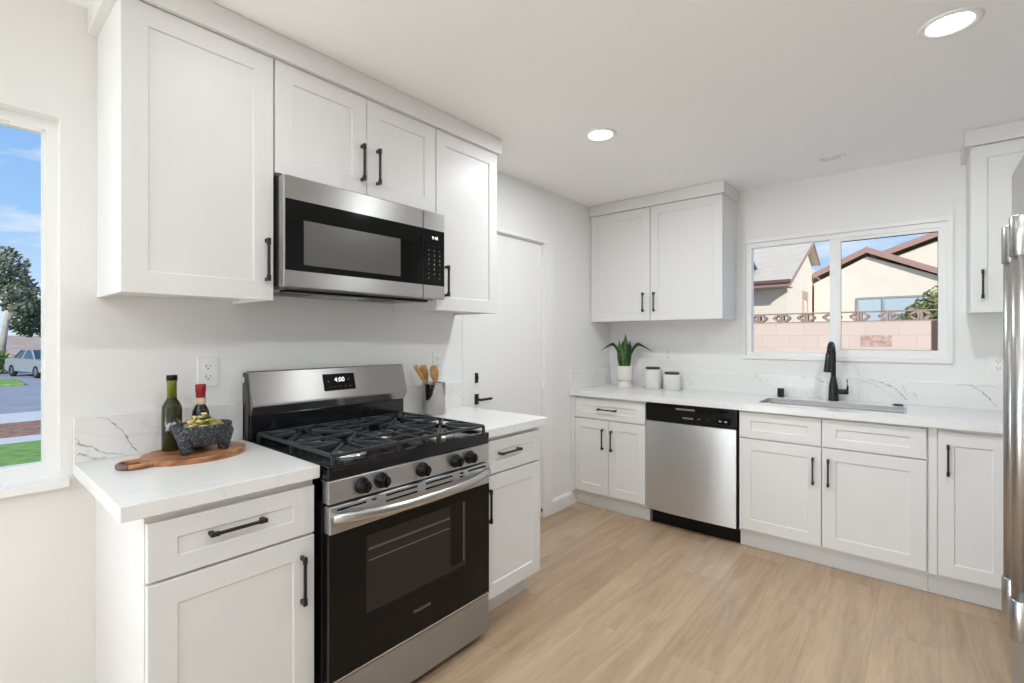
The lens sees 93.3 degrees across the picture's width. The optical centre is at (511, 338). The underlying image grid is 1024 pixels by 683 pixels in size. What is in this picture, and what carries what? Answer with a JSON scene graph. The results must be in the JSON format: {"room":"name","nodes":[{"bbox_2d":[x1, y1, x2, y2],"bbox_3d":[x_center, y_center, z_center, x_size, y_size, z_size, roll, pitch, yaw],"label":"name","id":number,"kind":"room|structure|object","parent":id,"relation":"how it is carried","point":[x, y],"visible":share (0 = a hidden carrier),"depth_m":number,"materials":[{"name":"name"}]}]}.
{"room":"kitchen","nodes":[
{"label":"kitchen","id":0,"kind":"room"},
{"bbox_2d":[0,0,609,682],"bbox_3d":[-1.443,0.110,1.716,0.140,2.437,7.038,0,0,40],"label":"wall","id":1,"kind":"structure","parent":0,"point":[116,353],"depth_m":1.64,"materials":[{"name":"paint"}]},
{"bbox_2d":[0,108,70,498],"bbox_3d":[-2.031,-0.116,0.967,0.128,1.201,1.694,0,0,40],"label":"window","id":2,"kind":"structure","parent":1,"relation":"in","point":[40,476],"depth_m":1.58,"materials":[{"name":"white plastic"}]},
{"bbox_2d":[73,402,242,463],"bbox_3d":[-1.276,0.338,1.788,0.019,0.151,0.518,0,0,40],"label":"backsplash","id":3,"kind":"structure","parent":1,"relation":"attached to","point":[107,436],"depth_m":1.69,"materials":[{"name":"white stone"}]},
{"bbox_2d":[97,0,272,303],"bbox_3d":[-1.128,-0.579,1.693,0.369,0.885,0.443,0,0,40],"label":"upper cabinet","id":4,"kind":"object","parent":1,"relation":"attached to","point":[185,108],"visible":1,"depth_m":1.56,"materials":[{"name":"paint"}]},
{"bbox_2d":[87,0,501,155],"bbox_3d":[-0.742,-1.065,2.158,0.357,0.086,1.702,0,0,40],"label":"crown molding","id":5,"kind":"structure","parent":4,"relation":"on","point":[206,14],"depth_m":1.82,"materials":[{"name":"paint"}]},
{"bbox_2d":[197,357,217,386],"bbox_3d":[-1.193,0.132,1.897,0.008,0.115,0.072,0,0,40],"label":"outlet","id":6,"kind":"object","parent":1,"relation":"attached to","point":[207,367],"visible":0.94,"depth_m":1.89,"materials":[{"name":"white plastic"}]},
{"bbox_2d":[203,363,212,369],"bbox_3d":[-1.192,0.112,1.895,0.003,0.029,0.033,0,0,40],"label":"receptacle","id":7,"kind":"object","parent":6,"relation":"attached to","point":[206,366],"depth_m":1.89,"materials":[{"name":"grey plastic"}]},
{"bbox_2d":[203,373,212,380],"bbox_3d":[-1.192,0.153,1.895,0.003,0.029,0.033,0,0,40],"label":"receptacle","id":8,"kind":"object","parent":6,"relation":"attached to","point":[206,376],"depth_m":1.89,"materials":[{"name":"grey plastic"}]},
{"bbox_2d":[273,59,434,211],"bbox_3d":[-0.736,-0.813,2.157,0.369,0.418,0.768,0,0,40],"label":"upper cabinet","id":9,"kind":"object","parent":1,"relation":"attached to","point":[324,132],"visible":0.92,"depth_m":2.00,"materials":[{"name":"paint"}]},
{"bbox_2d":[273,174,443,303],"bbox_3d":[-0.722,-0.380,2.148,0.401,0.419,0.765,0,0,40],"label":"microwave","id":10,"kind":"object","parent":9,"relation":"attached to","point":[330,242],"visible":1,"depth_m":1.94,"materials":[{"name":"grey metal"}]},
{"bbox_2d":[403,381,462,412],"bbox_3d":[-0.455,0.338,2.760,0.019,0.151,0.477,0,0,40],"label":"backsplash","id":11,"kind":"structure","parent":1,"relation":"attached to","point":[412,401],"depth_m":2.69,"materials":[{"name":"white stone"}]},
{"bbox_2d":[432,352,441,371],"bbox_3d":[-0.432,0.138,2.798,0.008,0.115,0.072,0,0,40],"label":"outlet","id":12,"kind":"object","parent":1,"relation":"attached to","point":[436,356],"visible":0.84,"depth_m":2.80,"materials":[{"name":"white plastic"}]},
{"bbox_2d":[394,129,496,314],"bbox_3d":[-0.343,-0.579,2.621,0.369,0.885,0.444,0,0,40],"label":"upper cabinet","id":13,"kind":"object","parent":1,"relation":"attached to","point":[465,172],"visible":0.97,"depth_m":2.52,"materials":[{"name":"paint"}]},
{"bbox_2d":[470,234,542,515],"bbox_3d":[-0.021,0.311,3.302,0.088,2.010,0.764,0,0,40],"label":"door","id":14,"kind":"structure","parent":1,"relation":"in","point":[505,346],"depth_m":3.34,"materials":[{"name":"white paint"}]},
{"bbox_2d":[462,228,553,516],"bbox_3d":[-0.051,0.302,3.349,0.158,2.052,0.954,0,0,40],"label":"door frame","id":15,"kind":"structure","parent":1,"relation":"attached to","point":[546,247],"depth_m":3.59,"materials":[{"name":"white paint"}]},
{"bbox_2d":[553,490,576,512],"bbox_3d":[0.413,1.278,3.792,0.015,0.100,0.339,0,0,40],"label":"baseboard","id":16,"kind":"structure","parent":1,"relation":"attached to","point":[561,502],"depth_m":3.78,"materials":[{"name":"white paint"}]},
{"bbox_2d":[570,368,610,389],"bbox_3d":[0.680,0.340,4.103,0.019,0.147,0.650,0,0,40],"label":"side splash","id":17,"kind":"object","parent":1,"relation":"attached to","point":[580,379],"visible":1,"depth_m":4.05,"materials":[{"name":"white stone"}]},
{"bbox_2d":[67,0,1023,206],"bbox_3d":[-0.153,-1.179,0.717,3.400,0.140,7.178,0,0,40],"label":"ceiling","id":18,"kind":"structure","parent":0,"point":[745,94],"depth_m":2.02,"materials":[{"name":"paint"}]},
{"bbox_2d":[584,128,616,141],"bbox_3d":[0.482,-1.105,2.636,0.176,0.007,0.176,0,0,40],"label":"recessed light","id":19,"kind":"object","parent":18,"relation":"in","point":[598,134],"visible":1,"depth_m":2.63,"materials":[{"name":"white plastic"}]},
{"bbox_2d":[817,153,845,162],"bbox_3d":[1.958,-1.105,2.967,0.150,0.007,0.150,0,0,40],"label":"recessed light","id":20,"kind":"object","parent":18,"relation":"in","point":[832,157],"visible":1,"depth_m":2.96,"materials":[{"name":"white plastic"}]},
{"bbox_2d":[917,7,983,39],"bbox_3d":[1.543,-1.105,1.704,0.176,0.007,0.176,0,0,40],"label":"recessed light","id":21,"kind":"object","parent":18,"relation":"in","point":[953,22],"visible":1,"depth_m":1.70,"materials":[{"name":"white plastic"}]},
{"bbox_2d":[411,502,1011,682],"bbox_3d":[-0.153,1.388,0.717,3.400,0.120,7.178,0,0,40],"label":"floor","id":22,"kind":"structure","parent":0,"point":[613,597],"depth_m":2.26,"materials":[{"name":"brown wood"}]},
{"bbox_2d":[95,479,313,682],"bbox_3d":[-1.016,0.891,1.601,0.659,0.874,0.457,0,0,40],"label":"base cabinet","id":23,"kind":"object","parent":22,"relation":"on","point":[222,591],"visible":0.88,"depth_m":1.40,"materials":[{"name":"paint"}]},
{"bbox_2d":[73,439,319,523],"bbox_3d":[-1.037,0.433,1.583,0.650,0.040,0.514,0,0,40],"label":"countertop","id":24,"kind":"structure","parent":23,"relation":"on","point":[132,495],"depth_m":1.43,"materials":[{"name":"white stone"}]},
{"bbox_2d":[114,442,245,470],"bbox_3d":[-1.132,0.403,1.668,0.256,0.018,0.384,0,0,40],"label":"cutting board","id":25,"kind":"object","parent":24,"relation":"on","point":[158,458],"visible":0.93,"depth_m":1.61,"materials":[{"name":"brown wood"}]},
{"bbox_2d":[161,375,181,451],"bbox_3d":[-1.198,0.262,1.703,0.061,0.264,0.061,0,0,40],"label":"bottle","id":26,"kind":"object","parent":25,"relation":"on","point":[171,411],"visible":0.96,"depth_m":1.68,"materials":[{"name":"green glass"}]},
{"bbox_2d":[166,417,179,430],"bbox_3d":[-1.180,0.300,1.684,0.042,0.048,0.008,0,0,-44],"label":"print","id":27,"kind":"object","parent":26,"relation":"attached to","point":[170,421],"depth_m":1.68},
{"bbox_2d":[192,384,209,418],"bbox_3d":[-1.145,0.282,1.777,0.057,0.225,0.057,0,0,40],"label":"bottle","id":28,"kind":"object","parent":25,"relation":"on","point":[200,407],"visible":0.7,"depth_m":1.76,"materials":[{"name":"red glass"}]},
{"bbox_2d":[171,419,233,455],"bbox_3d":[-1.085,0.345,1.692,0.159,0.096,0.184,0,0,40],"label":"stone bowl","id":29,"kind":"object","parent":25,"relation":"on","point":[187,439],"visible":0.94,"depth_m":1.64,"materials":[{"name":"grey stone"}]},
{"bbox_2d":[183,412,222,426],"bbox_3d":[-1.080,0.297,1.691,0.123,0.074,0.109,0,0,-25],"label":"vegetables","id":30,"kind":"object","parent":29,"relation":"in","point":[205,419],"visible":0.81,"depth_m":1.68,"materials":[{"name":"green food"}]},
{"bbox_2d":[243,364,490,682],"bbox_3d":[-0.578,0.732,2.043,0.751,1.192,0.769,0,0,40],"label":"range","id":31,"kind":"object","parent":22,"relation":"on","point":[401,532],"visible":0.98,"depth_m":1.85,"materials":[{"name":"silver metal"}]},
{"bbox_2d":[249,420,488,480],"bbox_3d":[-0.584,0.441,2.049,0.622,0.047,0.760,0,0,40],"label":"cooktop","id":32,"kind":"object","parent":31,"relation":"in","point":[358,466],"depth_m":1.84,"materials":[{"name":"black metal"}]},
{"bbox_2d":[485,427,539,611],"bbox_3d":[-0.221,0.891,2.541,0.659,0.874,0.440,0,0,40],"label":"base cabinet","id":33,"kind":"object","parent":22,"relation":"on","point":[514,464],"visible":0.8,"depth_m":2.36,"materials":[{"name":"paint"}]},
{"bbox_2d":[413,406,547,437],"bbox_3d":[-0.214,0.433,2.556,0.650,0.040,0.477,0,0,40],"label":"countertop","id":34,"kind":"structure","parent":33,"relation":"on","point":[496,423],"depth_m":2.48,"materials":[{"name":"white stone"}]},
{"bbox_2d":[422,382,445,415],"bbox_3d":[-0.427,0.328,2.636,0.131,0.170,0.131,0,0,40],"label":"utensil crock","id":35,"kind":"object","parent":34,"relation":"on","point":[433,395],"visible":0.91,"depth_m":2.58,"materials":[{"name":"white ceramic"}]},
{"bbox_2d":[413,365,426,383],"bbox_3d":[-0.451,0.272,2.608,0.014,0.265,0.189,0,0,43],"label":"wooden utensil","id":36,"kind":"object","parent":35,"relation":"in","point":[416,367],"visible":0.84,"depth_m":2.56,"materials":[{"name":"brown wood"}]},
{"bbox_2d":[420,365,427,383],"bbox_3d":[-0.463,0.273,2.635,0.079,0.258,0.024,0,0,-41],"label":"wooden utensil","id":37,"kind":"object","parent":35,"relation":"in","point":[423,368],"visible":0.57,"depth_m":2.62,"materials":[{"name":"brown wood"}]},
{"bbox_2d":[430,365,438,383],"bbox_3d":[-0.411,0.274,2.604,0.065,0.257,0.024,0,0,-34],"label":"wooden utensil","id":38,"kind":"object","parent":35,"relation":"in","point":[434,373],"visible":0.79,"depth_m":2.59,"materials":[{"name":"brown wood"}]},
{"bbox_2d":[572,395,652,520],"bbox_3d":[0.912,0.891,3.900,0.635,0.874,0.659,0,0,40],"label":"base cabinet","id":39,"kind":"object","parent":22,"relation":"on","point":[609,436],"visible":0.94,"depth_m":3.66,"materials":[{"name":"paint"}]},
{"bbox_2d":[570,384,1002,433],"bbox_3d":[1.862,0.433,3.104,3.114,0.040,0.650,0,0,40],"label":"countertop","id":40,"kind":"structure","parent":39,"relation":"on","point":[990,421],"depth_m":2.91,"materials":[{"name":"white stone"}]},
{"bbox_2d":[602,334,651,387],"bbox_3d":[0.964,0.187,4.070,0.423,0.453,0.133,0,0,28],"label":"potted plant","id":41,"kind":"object","parent":40,"relation":"on","point":[624,370],"visible":1,"depth_m":4.04,"materials":[{"name":"green plant"}]},
{"bbox_2d":[644,367,661,388],"bbox_3d":[1.156,0.325,3.966,0.138,0.176,0.138,0,0,40],"label":"canister","id":42,"kind":"object","parent":40,"relation":"on","point":[652,375],"visible":1,"depth_m":3.91,"materials":[{"name":"white ceramic"}]},
{"bbox_2d":[663,372,680,390],"bbox_3d":[1.280,0.343,3.865,0.134,0.141,0.134,0,0,40],"label":"canister","id":43,"kind":"object","parent":40,"relation":"on","point":[671,380],"visible":1,"depth_m":3.81,"materials":[{"name":"white ceramic"}]},
{"bbox_2d":[777,388,783,396],"bbox_3d":[1.890,0.383,3.398,0.042,0.061,0.042,0,0,40],"label":"air gap cap","id":44,"kind":"object","parent":40,"relation":"on","point":[780,391],"visible":1,"depth_m":3.38,"materials":[{"name":"black metal"}]},
{"bbox_2d":[759,397,906,413],"bbox_3d":[1.969,0.523,2.999,0.743,0.220,0.320,0,0,40],"label":"sink","id":45,"kind":"object","parent":40,"relation":"in","point":[865,407],"visible":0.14,"depth_m":3.09,"materials":[{"name":"silver metal"}]},
{"bbox_2d":[823,341,848,400],"bbox_3d":[2.094,0.217,3.120,0.120,0.392,0.212,0,0,40],"label":"faucet","id":46,"kind":"object","parent":40,"relation":"on","point":[830,358],"visible":1,"depth_m":3.17,"materials":[{"name":"black metal"}]},
{"bbox_2d":[646,402,740,542],"bbox_3d":[1.391,0.891,3.496,0.614,0.875,0.620,0,0,40],"label":"dishwasher","id":47,"kind":"object","parent":22,"relation":"on","point":[693,451],"visible":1,"depth_m":3.24,"materials":[{"name":"silver metal"}]},
{"bbox_2d":[739,410,927,591],"bbox_3d":[1.975,0.891,3.002,0.916,0.874,0.659,0,0,40],"label":"base cabinet","id":48,"kind":"object","parent":22,"relation":"on","point":[847,495],"visible":0.99,"depth_m":2.73,"materials":[{"name":"paint"}]},
{"bbox_2d":[928,427,1002,609],"bbox_3d":[2.687,0.891,2.400,0.946,0.874,0.659,0,0,40],"label":"base cabinet","id":49,"kind":"object","parent":22,"relation":"on","point":[965,468],"visible":0.82,"depth_m":2.39,"materials":[{"name":"paint"}]},
{"bbox_2d":[1001,155,1023,682],"bbox_3d":[1.416,0.428,0.819,0.816,1.800,0.910,0,0,40],"label":"refrigerator","id":50,"kind":"object","parent":22,"relation":"on","point":[1012,236],"visible":1,"depth_m":1.03,"materials":[{"name":"grey metal"}]},
{"bbox_2d":[610,151,1002,384],"bbox_3d":[2.119,0.110,3.405,3.400,2.437,0.140,0,0,40],"label":"wall","id":51,"kind":"structure","parent":0,"point":[931,186],"depth_m":3.23,"materials":[{"name":"paint"}]},
{"bbox_2d":[591,194,735,322],"bbox_3d":[1.173,-0.580,3.870,1.073,0.884,0.369,0,0,40],"label":"upper cabinet","id":52,"kind":"object","parent":51,"relation":"attached to","point":[676,261],"visible":1,"depth_m":3.67,"materials":[{"name":"paint"}]},
{"bbox_2d":[589,180,738,217],"bbox_3d":[1.183,-1.065,3.869,1.089,0.086,0.357,0,0,40],"label":"crown molding","id":53,"kind":"structure","parent":51,"relation":"attached to","point":[718,187],"depth_m":3.64,"materials":[{"name":"paint"}]},
{"bbox_2d":[664,348,671,361],"bbox_3d":[1.292,0.140,4.007,0.072,0.115,0.008,0,0,40],"label":"outlet","id":54,"kind":"object","parent":51,"relation":"attached to","point":[667,351],"visible":1,"depth_m":4.00,"materials":[{"name":"white plastic"}]},
{"bbox_2d":[611,368,1002,410],"bbox_3d":[2.072,0.340,3.338,3.094,0.147,0.020,0,0,40],"label":"backsplash","id":55,"kind":"structure","parent":51,"relation":"attached to","point":[937,394],"depth_m":3.17,"materials":[{"name":"white stone"}]},
{"bbox_2d":[742,215,952,363],"bbox_3d":[2.202,-0.289,3.283,1.170,0.882,0.089,0,0,40],"label":"window","id":56,"kind":"structure","parent":51,"relation":"in","point":[943,225],"depth_m":3.19,"materials":[{"name":"white paint"}]},
{"bbox_2d":[960,119,1023,164],"bbox_3d":[2.842,-1.065,2.467,0.795,0.086,0.357,0,0,40],"label":"crown molding","id":57,"kind":"structure","parent":51,"relation":"attached to","point":[1013,130],"depth_m":2.53,"materials":[{"name":"paint"}]},
{"bbox_2d":[966,138,1023,314],"bbox_3d":[2.847,-0.579,2.454,0.771,0.886,0.369,0,0,40],"label":"upper cabinet","id":58,"kind":"object","parent":51,"relation":"attached to","point":[990,168],"visible":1,"depth_m":2.55,"materials":[{"name":"paint"}]},
{"bbox_2d":[989,355,1002,374],"bbox_3d":[2.772,0.152,2.756,0.072,0.115,0.008,0,0,40],"label":"outlet","id":59,"kind":"object","parent":51,"relation":"attached to","point":[995,361],"visible":0.88,"depth_m":2.76,"materials":[{"name":"white plastic"}]},
{"bbox_2d":[994,359,1001,363],"bbox_3d":[2.771,0.132,2.754,0.033,0.029,0.003,0,0,40],"label":"receptacle","id":60,"kind":"object","parent":59,"relation":"attached to","point":[996,361],"depth_m":2.75,"materials":[{"name":"grey plastic"}]},
{"bbox_2d":[994,366,1001,370],"bbox_3d":[2.771,0.173,2.754,0.033,0.029,0.003,0,0,40],"label":"receptacle","id":61,"kind":"object","parent":59,"relation":"attached to","point":[996,368],"depth_m":2.75,"materials":[{"name":"grey plastic"}]},
{"label":"outside","id":62,"kind":"structure","parent":0,"visible":0},
{"bbox_3d":[10.738,1.578,10.595,25.000,0.200,21.952,0,0,40],"label":"yard","id":63,"kind":"structure","parent":62,"visible":0},
{"bbox_2d":[754,243,820,321],"bbox_3d":[5.809,-0.301,14.528,6.393,3.558,10.310,0,0,40],"label":"neighbor house","id":64,"kind":"structure","parent":63,"relation":"on","point":[784,282],"depth_m":9.56,"materials":[{"name":"beige paint"}]},
{"bbox_2d":[754,309,937,352],"bbox_3d":[5.001,0.535,7.681,12.000,1.887,0.210,0,0,40],"label":"wall","id":65,"kind":"structure","parent":63,"relation":"on","point":[889,333],"depth_m":7.40,"materials":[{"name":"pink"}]},
{"bbox_2d":[813,247,937,321],"bbox_3d":[9.327,-0.257,10.513,4.464,3.470,2.100,0,0,40],"label":"neighbor house","id":66,"kind":"structure","parent":63,"relation":"on","point":[872,279],"depth_m":10.51,"materials":[{"name":"beige paint"}]},
{"bbox_2d":[883,232,937,267],"bbox_3d":[13.746,-0.884,12.604,7.400,4.725,5.000,0,0,40],"label":"neighbor house","id":67,"kind":"structure","parent":63,"relation":"on","point":[922,249],"depth_m":12.42,"materials":[{"name":"beige paint"}]},
{"bbox_2d":[899,285,937,319],"bbox_3d":[8.267,0.211,9.064,1.629,2.536,0.963,0,0,40],"label":"bush","id":68,"kind":"object","parent":63,"relation":"on","point":[924,305],"visible":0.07,"depth_m":9.22,"materials":[{"name":"green plant"}]},
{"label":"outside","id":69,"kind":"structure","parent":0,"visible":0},
{"bbox_2d":[6,336,40,357],"bbox_3d":[-41.381,0.978,48.077,27.000,2.500,70.000,0,0,40],"label":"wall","id":70,"kind":"structure","parent":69,"point":[14,344],"depth_m":40.72,"materials":[{"name":"beige paint"}]},
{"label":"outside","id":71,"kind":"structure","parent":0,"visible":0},
{"bbox_2d":[0,434,40,444],"bbox_3d":[-6.837,1.753,9.053,0.648,0.250,23.000,0,0,40],"label":"path","id":72,"kind":"structure","parent":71,"point":[30,437],"depth_m":7.76,"materials":[{"name":"concrete"}]},
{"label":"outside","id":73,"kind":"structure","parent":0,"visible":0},
{"bbox_2d":[0,371,40,413],"bbox_3d":[-31.272,2.128,36.258,59.700,0.200,65.000,0,0,40],"label":"street","id":74,"kind":"structure","parent":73,"point":[27,397],"depth_m":17.08,"materials":[{"name":"grey asphalt"}]},
{"bbox_2d":[0,350,15,373],"bbox_3d":[-30.839,1.362,25.079,1.553,1.668,8.315,0,0,40],"label":"hedge","id":75,"kind":"object","parent":74,"relation":"on","point":[3,356],"visible":0.43,"depth_m":27.22,"materials":[{"name":"green plant"}]},
{"bbox_2d":[0,378,24,386],"bbox_3d":[-26.972,1.988,16.483,3.800,0.120,14.350,0,0,40],"label":"grass","id":76,"kind":"structure","parent":74,"relation":"on","point":[3,382],"depth_m":21.00,"materials":[{"name":"green plant"}]},
{"bbox_2d":[5,349,40,377],"bbox_3d":[-24.880,1.306,25.773,4.549,1.437,1.820,0,0,26],"label":"car","id":77,"kind":"object","parent":74,"relation":"on","point":[24,360],"visible":0.47,"depth_m":25.11,"materials":[{"name":"silver metal"}]},
{"bbox_2d":[8,289,40,337],"bbox_3d":[-32.782,-0.727,34.231,3.402,5.610,4.320,0,0,40],"label":"tree","id":78,"kind":"object","parent":74,"relation":"on","point":[33,320],"visible":0.31,"depth_m":33.03,"materials":[{"name":"green plant"}]},
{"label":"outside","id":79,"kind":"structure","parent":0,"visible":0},
{"bbox_2d":[0,440,40,466],"bbox_3d":[-3.358,1.753,6.112,8.458,0.250,23.000,0,0,40],"label":"grass","id":80,"kind":"structure","parent":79,"point":[30,451],"depth_m":6.82,"materials":[{"name":"green plant"}]},
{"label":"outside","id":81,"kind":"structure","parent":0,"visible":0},
{"bbox_2d":[0,420,40,438],"bbox_3d":[-7.868,1.758,9.925,2.048,0.240,23.000,0,0,40],"label":"bark mulch","id":82,"kind":"object","parent":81,"point":[16,429],"visible":0.02,"depth_m":8.66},
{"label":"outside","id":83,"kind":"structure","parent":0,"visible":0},
{"bbox_2d":[0,411,40,423],"bbox_3d":[-10.254,1.978,11.942,4.198,0.140,23.000,0,0,40],"label":"sidewalk","id":84,"kind":"structure","parent":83,"point":[34,415],"depth_m":11.62,"materials":[{"name":"concrete"}]},
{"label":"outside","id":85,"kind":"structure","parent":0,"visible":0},
{"bbox_2d":[0,246,40,353],"bbox_3d":[-31.129,-2.276,28.438,3.337,6.644,4.885,0,0,40],"label":"tree","id":86,"kind":"object","parent":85,"point":[23,282],"visible":1,"depth_m":29.08,"materials":[{"name":"green plant"}]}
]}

